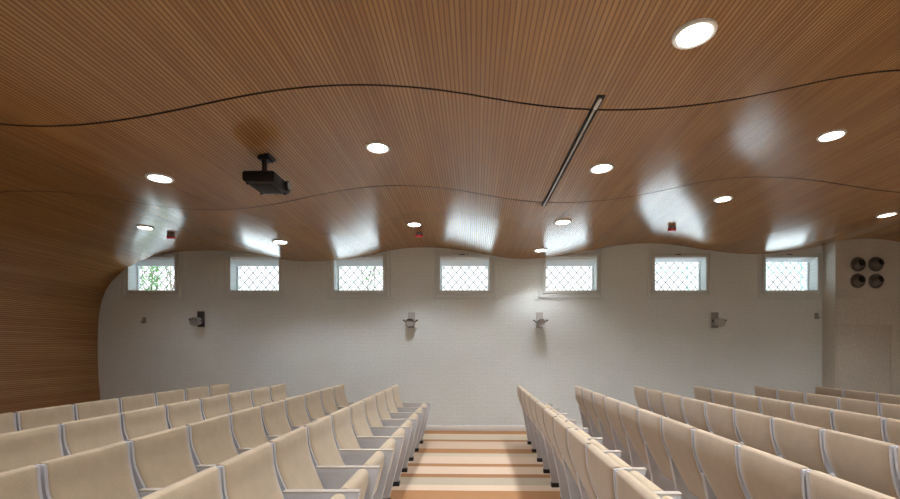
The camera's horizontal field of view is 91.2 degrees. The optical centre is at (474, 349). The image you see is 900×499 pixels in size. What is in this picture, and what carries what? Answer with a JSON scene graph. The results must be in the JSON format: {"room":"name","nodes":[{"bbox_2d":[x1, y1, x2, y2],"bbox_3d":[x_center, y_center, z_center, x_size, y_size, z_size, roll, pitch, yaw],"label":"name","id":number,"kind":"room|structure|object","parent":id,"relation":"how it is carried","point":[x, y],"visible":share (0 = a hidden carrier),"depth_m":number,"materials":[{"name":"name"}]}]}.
{"room":"lecture hall","nodes":[
{"label":"lecture hall","id":0,"kind":"room"},
{"bbox_2d":[0,0,899,413],"bbox_3d":[1.310,-0.225,2.300,16.780,3.666,11.800,0,0,0],"label":"ceiling","id":1,"kind":"structure","parent":0,"point":[479,106],"depth_m":3.62,"materials":[{"name":"brown wood"}]},
{"bbox_2d":[145,173,174,182],"bbox_3d":[-2.950,-1.603,4.120,0.225,0.027,0.225,0,0,-16],"label":"recessed light","id":2,"kind":"object","parent":1,"relation":"in","point":[156,177],"visible":1,"depth_m":4.11,"materials":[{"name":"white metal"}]},
{"bbox_2d":[242,153,290,194],"bbox_3d":[-1.903,-1.634,4.055,0.326,0.322,0.330,0,0,0],"label":"projector","id":3,"kind":"object","parent":1,"relation":"hanging from","point":[264,181],"visible":0.98,"depth_m":3.98,"materials":[{"name":"black plastic"}]},
{"bbox_2d":[365,141,389,153],"bbox_3d":[-0.910,-1.889,4.120,0.226,0.020,0.226,-1,0,-17],"label":"recessed light","id":4,"kind":"object","parent":1,"relation":"in","point":[375,146],"visible":1,"depth_m":4.12,"materials":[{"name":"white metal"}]},
{"bbox_2d":[541,95,605,205],"bbox_3d":[0.835,-1.718,4.100,0.058,0.040,2.261,0,0,-1],"label":"linear ceiling slot","id":5,"kind":"object","parent":1,"relation":"attached to","point":[599,99],"visible":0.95,"depth_m":3.64,"materials":[{"name":"black metal"}]},
{"bbox_2d":[589,162,613,173],"bbox_3d":[1.190,-1.705,4.140,0.225,0.029,0.225,0,0,15],"label":"recessed light","id":6,"kind":"object","parent":1,"relation":"in","point":[604,167],"visible":1,"depth_m":4.13,"materials":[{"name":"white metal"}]},
{"bbox_2d":[671,18,717,48],"bbox_3d":[1.190,-1.711,2.390,0.225,0.028,0.225,0,0,4],"label":"recessed light","id":7,"kind":"object","parent":1,"relation":"in","point":[694,33],"visible":1,"depth_m":2.38,"materials":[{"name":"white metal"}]},
{"bbox_2d":[677,24,711,44],"bbox_3d":[1.190,-1.715,2.390,0.172,0.004,0.172,-2,0,0],"label":"diffuser","id":8,"kind":"object","parent":7,"relation":"attached to","point":[687,34],"depth_m":2.39,"materials":[{"name":"white plastic"}]},
{"bbox_2d":[816,129,846,141],"bbox_3d":[3.330,-1.996,4.110,0.226,0.020,0.226,1,0,-37],"label":"recessed light","id":9,"kind":"object","parent":1,"relation":"in","point":[835,134],"visible":1,"depth_m":4.11,"materials":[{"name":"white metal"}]},
{"bbox_2d":[820,132,842,139],"bbox_3d":[3.330,-2.000,4.110,0.172,0.004,0.172,1,0,-37],"label":"diffuser","id":10,"kind":"object","parent":9,"relation":"attached to","point":[827,135],"depth_m":4.11,"materials":[{"name":"white plastic"}]},
{"bbox_2d":[98,243,821,424],"bbox_3d":[1.200,-0.400,8.330,17.200,4.200,0.260,0,0,0],"label":"wall","id":11,"kind":"structure","parent":0,"point":[467,359],"depth_m":8.20,"materials":[{"name":"white paint"}]},
{"bbox_2d":[118,251,185,299],"bbox_3d":[-6.013,-1.387,8.313,1.259,0.925,0.285,0,0,0],"label":"window","id":12,"kind":"structure","parent":11,"relation":"in","point":[176,262],"depth_m":8.18,"materials":[{"name":"white paint"}]},
{"bbox_2d":[189,311,204,326],"bbox_3d":[-5.095,-0.565,8.079,0.277,0.290,0.243,0,0,0],"label":"wall spotlight","id":13,"kind":"object","parent":11,"relation":"attached to","point":[199,321],"visible":1,"depth_m":8.08,"materials":[{"name":"grey metal"}]},
{"bbox_2d":[220,251,289,299],"bbox_3d":[-4.096,-1.387,8.313,1.295,0.925,0.285,0,0,0],"label":"window","id":14,"kind":"structure","parent":11,"relation":"in","point":[227,255],"depth_m":8.18,"materials":[{"name":"white paint"}]},
{"bbox_2d":[324,250,393,299],"bbox_3d":[-2.163,-1.387,8.313,1.304,0.925,0.285,0,0,0],"label":"window","id":15,"kind":"structure","parent":11,"relation":"in","point":[350,262],"depth_m":8.18,"materials":[{"name":"white paint"}]},
{"bbox_2d":[429,250,499,299],"bbox_3d":[-0.193,-1.387,8.298,1.315,0.925,0.315,0,0,0],"label":"window","id":16,"kind":"structure","parent":11,"relation":"in","point":[451,262],"depth_m":8.18,"materials":[{"name":"white paint"}]},
{"bbox_2d":[425,425,582,430],"bbox_3d":[-0.240,1.478,8.192,13.420,0.126,0.016,0,0,0],"label":"baseboard","id":17,"kind":"structure","parent":11,"relation":"attached to","point":[428,427],"depth_m":8.19,"materials":[{"name":"white wood"}]},
{"bbox_2d":[535,250,606,299],"bbox_3d":[1.788,-1.387,8.313,1.341,0.925,0.285,0,0,0],"label":"window","id":18,"kind":"structure","parent":11,"relation":"in","point":[599,254],"depth_m":8.18,"materials":[{"name":"white paint"}]},
{"bbox_2d":[644,250,716,299],"bbox_3d":[3.819,-1.387,8.298,1.350,0.925,0.315,0,0,0],"label":"window","id":19,"kind":"structure","parent":11,"relation":"in","point":[708,254],"depth_m":8.18,"materials":[{"name":"white paint"}]},
{"bbox_2d":[711,312,726,327],"bbox_3d":[4.460,-0.545,8.079,0.277,0.290,0.243,0,0,0],"label":"wall spotlight","id":20,"kind":"object","parent":11,"relation":"attached to","point":[716,322],"visible":1,"depth_m":8.06,"materials":[{"name":"grey metal"}]},
{"bbox_2d":[754,250,822,299],"bbox_3d":[5.885,-1.387,8.298,1.360,0.925,0.315,0,0,0],"label":"window","id":21,"kind":"structure","parent":11,"relation":"in","point":[762,259],"depth_m":8.18,"materials":[{"name":"white paint"}]},
{"bbox_2d":[390,431,560,498],"bbox_3d":[1.200,1.624,2.350,17.200,0.352,12.300,0,0,0],"label":"floor","id":22,"kind":"structure","parent":0,"point":[447,464],"depth_m":5.56,"materials":[{"name":"wood"}]},
{"bbox_2d":[0,412,16,433],"bbox_3d":[-3.696,1.009,3.481,0.582,0.946,0.573,0,0,0],"label":"seat","id":23,"kind":"object","parent":22,"relation":"on","point":[7,420],"visible":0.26,"depth_m":3.69,"materials":[{"name":"beige fabric"}]},
{"bbox_2d":[0,465,42,498],"bbox_3d":[-1.861,1.026,1.837,0.582,0.946,0.573,0,0,0],"label":"seat","id":24,"kind":"object","parent":22,"relation":"on","point":[23,482],"visible":1,"depth_m":2.03,"materials":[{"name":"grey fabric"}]},
{"bbox_2d":[0,424,63,472],"bbox_3d":[-2.796,1.017,2.933,0.582,0.946,0.573,0,0,0],"label":"seat","id":25,"kind":"object","parent":22,"relation":"on","point":[33,446],"visible":0.45,"depth_m":2.98,"materials":[{"name":"beige fabric"}]},
{"bbox_2d":[15,404,74,430],"bbox_3d":[-3.696,1.009,4.029,0.582,0.946,0.573,0,0,0],"label":"seat","id":26,"kind":"object","parent":22,"relation":"on","point":[27,419],"visible":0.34,"depth_m":4.00,"materials":[{"name":"beige fabric"}]},
{"bbox_2d":[35,441,139,498],"bbox_3d":[-1.861,1.026,2.385,0.582,0.946,0.573,0,0,0],"label":"seat","id":27,"kind":"object","parent":22,"relation":"on","point":[104,472],"visible":0.95,"depth_m":2.39,"materials":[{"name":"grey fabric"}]},
{"bbox_2d":[59,413,123,455],"bbox_3d":[-2.796,1.017,3.481,0.582,0.946,0.573,0,0,0],"label":"seat","id":28,"kind":"object","parent":22,"relation":"on","point":[81,435],"visible":0.38,"depth_m":3.45,"materials":[{"name":"beige fabric"}]},
{"bbox_2d":[73,398,119,420],"bbox_3d":[-3.696,1.009,4.577,0.582,0.946,0.573,0,0,0],"label":"seat","id":29,"kind":"object","parent":22,"relation":"on","point":[85,410],"visible":0.28,"depth_m":4.55,"materials":[{"name":"beige fabric"}]},
{"bbox_2d":[118,393,155,412],"bbox_3d":[-3.696,1.009,5.125,0.582,0.946,0.573,0,0,0],"label":"seat","id":30,"kind":"object","parent":22,"relation":"on","point":[136,402],"visible":0.25,"depth_m":5.10,"materials":[{"name":"beige fabric"}]},
{"bbox_2d":[119,405,168,440],"bbox_3d":[-2.796,1.017,4.029,0.582,0.946,0.573,0,0,0],"label":"seat","id":31,"kind":"object","parent":22,"relation":"on","point":[145,421],"visible":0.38,"depth_m":4.00,"materials":[{"name":"beige fabric"}]},
{"bbox_2d":[125,425,197,497],"bbox_3d":[-1.861,1.026,2.933,0.582,0.946,0.573,0,0,0],"label":"seat","id":32,"kind":"object","parent":22,"relation":"on","point":[161,459],"visible":0.68,"depth_m":2.88,"materials":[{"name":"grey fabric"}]},
{"bbox_2d":[154,389,185,405],"bbox_3d":[-3.696,1.009,5.673,0.582,0.946,0.573,0,0,0],"label":"seat","id":33,"kind":"object","parent":22,"relation":"on","point":[174,396],"visible":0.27,"depth_m":5.65,"materials":[{"name":"beige fabric"}]},
{"bbox_2d":[139,466,222,498],"bbox_3d":[-0.991,1.034,1.837,0.582,0.946,0.573,0,0,0],"label":"seat","id":34,"kind":"object","parent":22,"relation":"on","point":[205,484],"visible":1,"depth_m":1.93,"materials":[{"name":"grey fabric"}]},
{"bbox_2d":[164,399,202,428],"bbox_3d":[-2.796,1.017,4.577,0.582,0.946,0.573,0,0,0],"label":"seat","id":35,"kind":"object","parent":22,"relation":"on","point":[178,414],"visible":0.3,"depth_m":4.54,"materials":[{"name":"beige fabric"}]},
{"bbox_2d":[183,386,209,400],"bbox_3d":[-3.696,1.009,6.221,0.582,0.946,0.573,0,0,0],"label":"seat","id":36,"kind":"object","parent":22,"relation":"on","point":[196,392],"visible":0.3,"depth_m":6.20,"materials":[{"name":"beige fabric"}]},
{"bbox_2d":[185,414,237,471],"bbox_3d":[-1.861,1.026,3.481,0.582,0.946,0.573,0,0,0],"label":"seat","id":37,"kind":"object","parent":22,"relation":"on","point":[211,442],"visible":0.52,"depth_m":3.43,"materials":[{"name":"beige fabric"}]},
{"bbox_2d":[199,394,230,419],"bbox_3d":[-2.796,1.017,5.125,0.582,0.946,0.573,0,0,0],"label":"seat","id":38,"kind":"object","parent":22,"relation":"on","point":[218,405],"visible":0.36,"depth_m":5.10,"materials":[{"name":"beige fabric"}]},
{"bbox_2d":[209,383,230,396],"bbox_3d":[-3.696,1.009,6.790,0.582,0.946,0.616,0,0,0],"label":"seat","id":39,"kind":"object","parent":22,"relation":"on","point":[219,389],"visible":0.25,"depth_m":6.75,"materials":[{"name":"beige fabric"}]},
{"bbox_2d":[228,390,252,412],"bbox_3d":[-2.796,1.017,5.673,0.582,0.946,0.573,0,0,0],"label":"seat","id":40,"kind":"object","parent":22,"relation":"on","point":[241,400],"visible":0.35,"depth_m":5.64,"materials":[{"name":"beige fabric"}]},
{"bbox_2d":[227,406,268,454],"bbox_3d":[-1.861,1.026,4.029,0.582,0.946,0.573,0,0,0],"label":"seat","id":41,"kind":"object","parent":22,"relation":"on","point":[247,429],"visible":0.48,"depth_m":3.98,"materials":[{"name":"beige fabric"}]},
{"bbox_2d":[250,386,271,406],"bbox_3d":[-2.796,1.017,6.221,0.582,0.946,0.573,0,0,0],"label":"seat","id":42,"kind":"object","parent":22,"relation":"on","point":[260,396],"visible":0.26,"depth_m":6.19,"materials":[{"name":"beige fabric"}]},
{"bbox_2d":[259,400,291,440],"bbox_3d":[-1.861,1.026,4.577,0.582,0.946,0.573,0,0,0],"label":"seat","id":43,"kind":"object","parent":22,"relation":"on","point":[274,416],"visible":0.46,"depth_m":4.53,"materials":[{"name":"beige fabric"}]},
{"bbox_2d":[268,384,287,401],"bbox_3d":[-2.796,1.017,6.790,0.582,0.946,0.616,0,0,0],"label":"seat","id":44,"kind":"object","parent":22,"relation":"on","point":[278,392],"visible":0.24,"depth_m":6.73,"materials":[{"name":"beige fabric"}]},
{"bbox_2d":[213,442,345,498],"bbox_3d":[-0.991,1.034,2.385,0.582,0.946,0.573,0,0,0],"label":"seat","id":45,"kind":"object","parent":22,"relation":"on","point":[250,474],"visible":0.85,"depth_m":2.38,"materials":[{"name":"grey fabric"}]},
{"bbox_2d":[283,395,310,430],"bbox_3d":[-1.861,1.026,5.125,0.582,0.946,0.573,0,0,0],"label":"seat","id":46,"kind":"object","parent":22,"relation":"on","point":[296,412],"visible":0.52,"depth_m":5.08,"materials":[{"name":"beige fabric"}]},
{"bbox_2d":[302,390,325,421],"bbox_3d":[-1.861,1.026,5.673,0.582,0.946,0.573,0,0,0],"label":"seat","id":47,"kind":"object","parent":22,"relation":"on","point":[313,405],"visible":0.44,"depth_m":5.63,"materials":[{"name":"beige fabric"}]},
{"bbox_2d":[269,426,367,498],"bbox_3d":[-0.991,1.034,2.933,0.582,0.946,0.573,0,0,0],"label":"seat","id":48,"kind":"object","parent":22,"relation":"on","point":[297,476],"visible":0.89,"depth_m":2.85,"materials":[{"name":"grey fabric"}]},
{"bbox_2d":[318,387,337,415],"bbox_3d":[-1.861,1.026,6.221,0.582,0.946,0.573,0,0,0],"label":"seat","id":49,"kind":"object","parent":22,"relation":"on","point":[328,403],"visible":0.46,"depth_m":6.17,"materials":[{"name":"beige fabric"}]},
{"bbox_2d":[304,415,383,498],"bbox_3d":[-0.991,1.034,3.481,0.582,0.946,0.573,0,0,0],"label":"seat","id":50,"kind":"object","parent":22,"relation":"on","point":[332,472],"visible":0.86,"depth_m":3.28,"materials":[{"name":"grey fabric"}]},
{"bbox_2d":[333,384,355,409],"bbox_3d":[-1.861,1.026,6.790,0.582,0.946,0.616,0,0,0],"label":"seat","id":51,"kind":"object","parent":22,"relation":"on","point":[341,402],"visible":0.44,"depth_m":6.74,"materials":[{"name":"beige fabric"}]},
{"bbox_2d":[329,407,395,498],"bbox_3d":[-0.991,1.034,4.029,0.582,0.946,0.573,0,0,0],"label":"seat","id":52,"kind":"object","parent":22,"relation":"on","point":[349,449],"visible":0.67,"depth_m":3.80,"materials":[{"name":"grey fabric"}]},
{"bbox_2d":[347,400,404,498],"bbox_3d":[-0.991,1.034,4.577,0.582,0.946,0.573,0,0,0],"label":"seat","id":53,"kind":"object","parent":22,"relation":"on","point":[363,434],"visible":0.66,"depth_m":4.30,"materials":[{"name":"beige fabric"}]},
{"bbox_2d":[362,395,411,485],"bbox_3d":[-0.991,1.034,5.125,0.582,0.946,0.573,0,0,0],"label":"seat","id":54,"kind":"object","parent":22,"relation":"on","point":[376,427],"visible":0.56,"depth_m":4.85,"materials":[{"name":"beige fabric"}]},
{"bbox_2d":[374,391,417,471],"bbox_3d":[-0.991,1.034,5.673,0.582,0.946,0.573,0,0,0],"label":"seat","id":55,"kind":"object","parent":22,"relation":"on","point":[383,413],"visible":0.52,"depth_m":5.40,"materials":[{"name":"beige fabric"}]},
{"bbox_2d":[383,387,422,460],"bbox_3d":[-0.991,1.034,6.221,0.582,0.946,0.573,0,0,0],"label":"seat","id":56,"kind":"object","parent":22,"relation":"on","point":[394,414],"visible":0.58,"depth_m":5.94,"materials":[{"name":"beige fabric"}]},
{"bbox_2d":[391,385,430,451],"bbox_3d":[-0.991,1.034,6.790,0.582,0.946,0.616,0,0,0],"label":"seat","id":57,"kind":"object","parent":22,"relation":"on","point":[401,407],"visible":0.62,"depth_m":6.65,"materials":[{"name":"beige fabric"}]},
{"bbox_2d":[517,385,559,452],"bbox_3d":[0.961,1.046,6.790,0.582,0.946,0.616,0,0,0],"label":"seat","id":58,"kind":"object","parent":22,"relation":"on","point":[530,436],"visible":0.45,"depth_m":6.66,"materials":[{"name":"beige fabric"}]},
{"bbox_2d":[521,388,567,461],"bbox_3d":[0.961,1.046,6.221,0.582,0.946,0.573,0,0,0],"label":"seat","id":59,"kind":"object","parent":22,"relation":"on","point":[538,449],"visible":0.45,"depth_m":5.94,"materials":[{"name":"beige fabric"}]},
{"bbox_2d":[525,392,576,472],"bbox_3d":[0.961,1.046,5.673,0.582,0.946,0.573,0,0,0],"label":"seat","id":60,"kind":"object","parent":22,"relation":"on","point":[546,469],"visible":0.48,"depth_m":5.40,"materials":[{"name":"beige fabric"}]},
{"bbox_2d":[530,396,587,486],"bbox_3d":[0.961,1.046,5.125,0.582,0.946,0.573,0,0,0],"label":"seat","id":61,"kind":"object","parent":22,"relation":"on","point":[553,472],"visible":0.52,"depth_m":4.85,"materials":[{"name":"beige fabric"}]},
{"bbox_2d":[536,402,602,498],"bbox_3d":[0.961,1.046,4.577,0.582,0.946,0.573,0,0,0],"label":"seat","id":62,"kind":"object","parent":22,"relation":"on","point":[563,485],"visible":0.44,"depth_m":4.30,"materials":[{"name":"beige fabric"}]},
{"bbox_2d":[544,408,621,498],"bbox_3d":[0.961,1.046,4.029,0.582,0.946,0.573,0,0,0],"label":"seat","id":63,"kind":"object","parent":22,"relation":"on","point":[549,415],"visible":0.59,"depth_m":3.82,"materials":[{"name":"beige fabric"}]},
{"bbox_2d":[575,386,602,444],"bbox_3d":[1.881,1.050,6.790,0.582,0.946,0.616,0,0,0],"label":"seat","id":64,"kind":"object","parent":22,"relation":"on","point":[587,422],"visible":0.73,"depth_m":6.72,"materials":[{"name":"beige fabric"}]},
{"bbox_2d":[583,389,614,449],"bbox_3d":[1.881,1.050,6.221,0.582,0.946,0.573,0,0,0],"label":"seat","id":65,"kind":"object","parent":22,"relation":"on","point":[587,394],"visible":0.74,"depth_m":6.05,"materials":[{"name":"beige fabric"}]},
{"bbox_2d":[554,417,646,498],"bbox_3d":[0.961,1.046,3.481,0.582,0.946,0.573,0,0,0],"label":"seat","id":66,"kind":"object","parent":22,"relation":"on","point":[560,426],"visible":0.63,"depth_m":3.37,"materials":[{"name":"beige fabric"}]},
{"bbox_2d":[593,392,631,466],"bbox_3d":[1.881,1.050,5.673,0.582,0.946,0.573,0,0,0],"label":"seat","id":67,"kind":"object","parent":22,"relation":"on","point":[598,399],"visible":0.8,"depth_m":5.50,"materials":[{"name":"beige fabric"}]},
{"bbox_2d":[567,428,681,498],"bbox_3d":[0.961,1.046,2.933,0.582,0.946,0.573,0,0,0],"label":"seat","id":68,"kind":"object","parent":22,"relation":"on","point":[577,443],"visible":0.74,"depth_m":2.85,"materials":[{"name":"beige fabric"}]},
{"bbox_2d":[605,397,651,481],"bbox_3d":[1.881,1.050,5.125,0.582,0.946,0.573,0,0,0],"label":"seat","id":69,"kind":"object","parent":22,"relation":"on","point":[612,405],"visible":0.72,"depth_m":4.97,"materials":[{"name":"beige fabric"}]},
{"bbox_2d":[586,444,673,498],"bbox_3d":[0.961,1.046,2.385,0.582,0.946,0.573,0,0,0],"label":"seat","id":70,"kind":"object","parent":22,"relation":"on","point":[602,468],"visible":0.88,"depth_m":2.36,"materials":[{"name":"beige fabric"}]},
{"bbox_2d":[615,469,661,498],"bbox_3d":[0.961,1.046,1.837,0.582,0.946,0.573,0,0,0],"label":"seat","id":71,"kind":"object","parent":22,"relation":"on","point":[628,486],"visible":1,"depth_m":1.93,"materials":[{"name":"beige fabric"}]},
{"bbox_2d":[634,386,652,411],"bbox_3d":[2.829,1.054,6.790,0.582,0.946,0.616,0,0,0],"label":"seat","id":72,"kind":"object","parent":22,"relation":"on","point":[640,393],"visible":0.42,"depth_m":6.74,"materials":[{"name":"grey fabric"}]},
{"bbox_2d":[619,402,674,490],"bbox_3d":[1.881,1.050,4.577,0.582,0.946,0.573,0,0,0],"label":"seat","id":73,"kind":"object","parent":22,"relation":"on","point":[628,412],"visible":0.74,"depth_m":4.41,"materials":[{"name":"beige fabric"}]},
{"bbox_2d":[647,389,668,417],"bbox_3d":[2.829,1.054,6.221,0.582,0.946,0.573,0,0,0],"label":"seat","id":74,"kind":"object","parent":22,"relation":"on","point":[655,398],"visible":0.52,"depth_m":6.19,"materials":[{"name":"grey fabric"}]},
{"bbox_2d":[638,409,698,498],"bbox_3d":[1.881,1.050,4.029,0.582,0.946,0.573,0,0,0],"label":"seat","id":75,"kind":"object","parent":22,"relation":"on","point":[650,423],"visible":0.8,"depth_m":3.94,"materials":[{"name":"beige fabric"}]},
{"bbox_2d":[663,392,688,424],"bbox_3d":[2.829,1.054,5.673,0.582,0.946,0.573,0,0,0],"label":"seat","id":76,"kind":"object","parent":22,"relation":"on","point":[672,402],"visible":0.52,"depth_m":5.64,"materials":[{"name":"beige fabric"}]},
{"bbox_2d":[661,417,716,498],"bbox_3d":[1.881,1.050,3.481,0.582,0.946,0.573,0,0,0],"label":"seat","id":77,"kind":"object","parent":22,"relation":"on","point":[678,436],"visible":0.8,"depth_m":3.44,"materials":[{"name":"beige fabric"}]},
{"bbox_2d":[682,397,712,432],"bbox_3d":[2.829,1.054,5.125,0.582,0.946,0.573,0,0,0],"label":"seat","id":78,"kind":"object","parent":22,"relation":"on","point":[694,410],"visible":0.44,"depth_m":5.09,"materials":[{"name":"beige fabric"}]},
{"bbox_2d":[694,386,713,402],"bbox_3d":[3.789,1.058,6.790,0.582,0.946,0.616,0,0,0],"label":"seat","id":79,"kind":"object","parent":22,"relation":"on","point":[700,393],"visible":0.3,"depth_m":6.75,"materials":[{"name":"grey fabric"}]},
{"bbox_2d":[693,429,750,498],"bbox_3d":[1.881,1.050,2.933,0.582,0.946,0.573,0,0,0],"label":"seat","id":80,"kind":"object","parent":22,"relation":"on","point":[718,458],"visible":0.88,"depth_m":2.90,"materials":[{"name":"beige fabric"}]},
{"bbox_2d":[712,389,735,407],"bbox_3d":[3.789,1.058,6.221,0.582,0.946,0.573,0,0,0],"label":"seat","id":81,"kind":"object","parent":22,"relation":"on","point":[726,398],"visible":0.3,"depth_m":6.20,"materials":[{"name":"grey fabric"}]},
{"bbox_2d":[705,402,743,444],"bbox_3d":[2.829,1.054,4.577,0.582,0.946,0.573,0,0,0],"label":"seat","id":82,"kind":"object","parent":22,"relation":"on","point":[721,418],"visible":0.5,"depth_m":4.54,"materials":[{"name":"beige fabric"}]},
{"bbox_2d":[734,393,761,413],"bbox_3d":[3.789,1.058,5.673,0.582,0.946,0.573,0,0,0],"label":"seat","id":83,"kind":"object","parent":22,"relation":"on","point":[751,403],"visible":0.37,"depth_m":5.65,"materials":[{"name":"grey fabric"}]},
{"bbox_2d":[734,409,782,457],"bbox_3d":[2.829,1.054,4.029,0.582,0.946,0.573,0,0,0],"label":"seat","id":84,"kind":"object","parent":22,"relation":"on","point":[755,430],"visible":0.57,"depth_m":3.99,"materials":[{"name":"beige fabric"}]},
{"bbox_2d":[754,386,778,399],"bbox_3d":[4.759,1.061,6.790,0.582,0.946,0.616,0,0,0],"label":"seat","id":85,"kind":"object","parent":22,"relation":"on","point":[765,392],"visible":0.23,"depth_m":6.75,"materials":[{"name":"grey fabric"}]},
{"bbox_2d":[738,445,811,498],"bbox_3d":[1.881,1.050,2.385,0.582,0.946,0.573,0,0,0],"label":"seat","id":86,"kind":"object","parent":22,"relation":"on","point":[765,475],"visible":0.96,"depth_m":2.38,"materials":[{"name":"beige fabric"}]},
{"bbox_2d":[760,397,794,420],"bbox_3d":[3.789,1.058,5.125,0.582,0.946,0.573,0,0,0],"label":"seat","id":87,"kind":"object","parent":22,"relation":"on","point":[775,408],"visible":0.28,"depth_m":5.11,"materials":[{"name":"beige fabric"}]},
{"bbox_2d":[778,389,806,403],"bbox_3d":[4.759,1.061,6.221,0.582,0.946,0.573,0,0,0],"label":"seat","id":88,"kind":"object","parent":22,"relation":"on","point":[785,395],"visible":0.23,"depth_m":6.20,"materials":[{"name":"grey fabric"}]},
{"bbox_2d":[772,418,835,476],"bbox_3d":[2.829,1.054,3.481,0.582,0.946,0.573,0,0,0],"label":"seat","id":89,"kind":"object","parent":22,"relation":"on","point":[800,443],"visible":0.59,"depth_m":3.44,"materials":[{"name":"beige fabric"}]},
{"bbox_2d":[792,403,835,430],"bbox_3d":[3.789,1.058,4.577,0.582,0.946,0.573,0,0,0],"label":"seat","id":90,"kind":"object","parent":22,"relation":"on","point":[818,416],"visible":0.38,"depth_m":4.55,"materials":[{"name":"beige fabric"}]},
{"bbox_2d":[805,393,839,409],"bbox_3d":[4.759,1.061,5.673,0.582,0.946,0.573,0,0,0],"label":"seat","id":91,"kind":"object","parent":22,"relation":"on","point":[826,401],"visible":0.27,"depth_m":5.66,"materials":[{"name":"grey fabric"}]},
{"bbox_2d":[815,387,843,397],"bbox_3d":[5.734,1.065,6.790,0.582,0.946,0.616,0,0,0],"label":"seat","id":92,"kind":"object","parent":22,"relation":"on","point":[835,392],"visible":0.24,"depth_m":6.75,"materials":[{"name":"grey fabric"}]},
{"bbox_2d":[806,470,896,498],"bbox_3d":[1.881,1.050,1.837,0.582,0.946,0.573,0,0,0],"label":"seat","id":93,"kind":"object","parent":22,"relation":"on","point":[820,485],"visible":1,"depth_m":1.96,"materials":[{"name":"beige fabric"}]},
{"bbox_2d":[832,409,887,441],"bbox_3d":[3.789,1.058,4.029,0.582,0.946,0.573,0,0,0],"label":"seat","id":94,"kind":"object","parent":22,"relation":"on","point":[859,424],"visible":0.2,"depth_m":4.00,"materials":[{"name":"beige fabric"}]},
{"bbox_2d":[839,398,881,416],"bbox_3d":[4.759,1.061,5.125,0.582,0.946,0.573,0,0,0],"label":"seat","id":95,"kind":"object","parent":22,"relation":"on","point":[846,404],"visible":0.23,"depth_m":5.10,"materials":[{"name":"beige fabric"}]},
{"bbox_2d":[844,390,877,401],"bbox_3d":[5.734,1.065,6.221,0.582,0.946,0.573,0,0,0],"label":"seat","id":96,"kind":"object","parent":22,"relation":"on","point":[860,395],"visible":0.21,"depth_m":6.20,"materials":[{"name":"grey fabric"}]},
{"bbox_2d":[823,429,899,498],"bbox_3d":[2.829,1.054,2.933,0.582,0.946,0.573,0,0,0],"label":"seat","id":97,"kind":"object","parent":22,"relation":"on","point":[869,463],"visible":0.82,"depth_m":2.90,"materials":[{"name":"beige fabric"}]},
{"bbox_2d":[877,393,899,404],"bbox_3d":[5.734,1.065,5.673,0.582,0.946,0.573,0,0,0],"label":"seat","id":98,"kind":"object","parent":22,"relation":"on","point":[882,398],"visible":0.37,"depth_m":5.79,"materials":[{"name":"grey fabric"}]},
{"bbox_2d":[880,403,899,419],"bbox_3d":[4.759,1.061,4.577,0.582,0.946,0.573,0,0,0],"label":"seat","id":99,"kind":"object","parent":22,"relation":"on","point":[887,410],"visible":0.43,"depth_m":4.74,"materials":[{"name":"beige fabric"}]},
{"bbox_2d":[884,418,899,445],"bbox_3d":[3.789,1.058,3.481,0.582,0.946,0.573,0,0,0],"label":"seat","id":100,"kind":"object","parent":22,"relation":"on","point":[892,426],"visible":0.75,"depth_m":3.69,"materials":[{"name":"beige fabric"}]},
{"bbox_2d":[822,239,899,393],"bbox_3d":[8.035,-0.400,8.050,3.130,4.200,0.300,0,0,0],"label":"wall","id":101,"kind":"structure","parent":0,"point":[838,256],"depth_m":7.90,"materials":[{"name":"paint"}]},
{"bbox_2d":[850,257,865,271],"bbox_3d":[6.868,-1.526,7.846,0.264,0.264,0.108,0,0,0],"label":"air nozzle","id":102,"kind":"object","parent":101,"relation":"attached to","point":[857,264],"visible":1,"depth_m":7.86,"materials":[{"name":"grey metal"}]},
{"bbox_2d":[837,326,889,393],"bbox_3d":[6.970,0.525,7.896,0.940,1.910,0.008,0,0,0],"label":"wall panel","id":103,"kind":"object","parent":101,"relation":"attached to","point":[863,352],"depth_m":7.89,"materials":[{"name":"paint"}]},
{"bbox_2d":[837,298,899,323],"bbox_3d":[7.450,-0.685,7.896,1.900,0.470,0.008,0,0,0],"label":"wall panel","id":104,"kind":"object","parent":101,"relation":"attached to","point":[849,310],"depth_m":7.89,"materials":[{"name":"paint"}]},
{"bbox_2d":[868,257,883,270],"bbox_3d":[7.190,-1.530,7.843,0.264,0.264,0.113,0,0,0],"label":"air nozzle","id":105,"kind":"object","parent":101,"relation":"attached to","point":[875,263],"visible":1,"depth_m":7.86,"materials":[{"name":"grey metal"}]},
{"bbox_2d":[868,274,883,287],"bbox_3d":[7.190,-1.227,7.843,0.264,0.264,0.113,0,0,0],"label":"air nozzle","id":106,"kind":"object","parent":101,"relation":"attached to","point":[875,280],"visible":1,"depth_m":7.86,"materials":[{"name":"grey metal"}]},
{"bbox_2d":[891,326,899,394],"bbox_3d":[7.930,0.525,7.896,0.940,1.910,0.008,0,0,0],"label":"wall panel","id":107,"kind":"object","parent":101,"relation":"attached to","point":[895,330],"depth_m":7.89,"materials":[{"name":"paint"}]},
{"label":"outside","id":108,"kind":"structure","parent":0,"visible":0},
{"bbox_3d":[0.000,-0.750,19.230,40.000,0.100,21.540,0,0,0],"label":"ground","id":109,"kind":"structure","parent":108,"visible":0},
{"bbox_2d":[140,266,162,289],"bbox_3d":[-7.125,-1.602,9.623,0.725,1.892,0.451,0,0,0],"label":"climbing plant","id":110,"kind":"object","parent":109,"relation":"on","point":[142,267],"visible":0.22,"depth_m":9.59,"materials":[{"name":"green plant"}]},
{"bbox_2d":[766,262,803,289],"bbox_3d":[8.425,-1.825,12.000,1.050,2.050,0.070,0,0,0],"label":"railing","id":111,"kind":"object","parent":109,"relation":"on","point":[801,272],"visible":0.15,"depth_m":11.98,"materials":[{"name":"white metal"}]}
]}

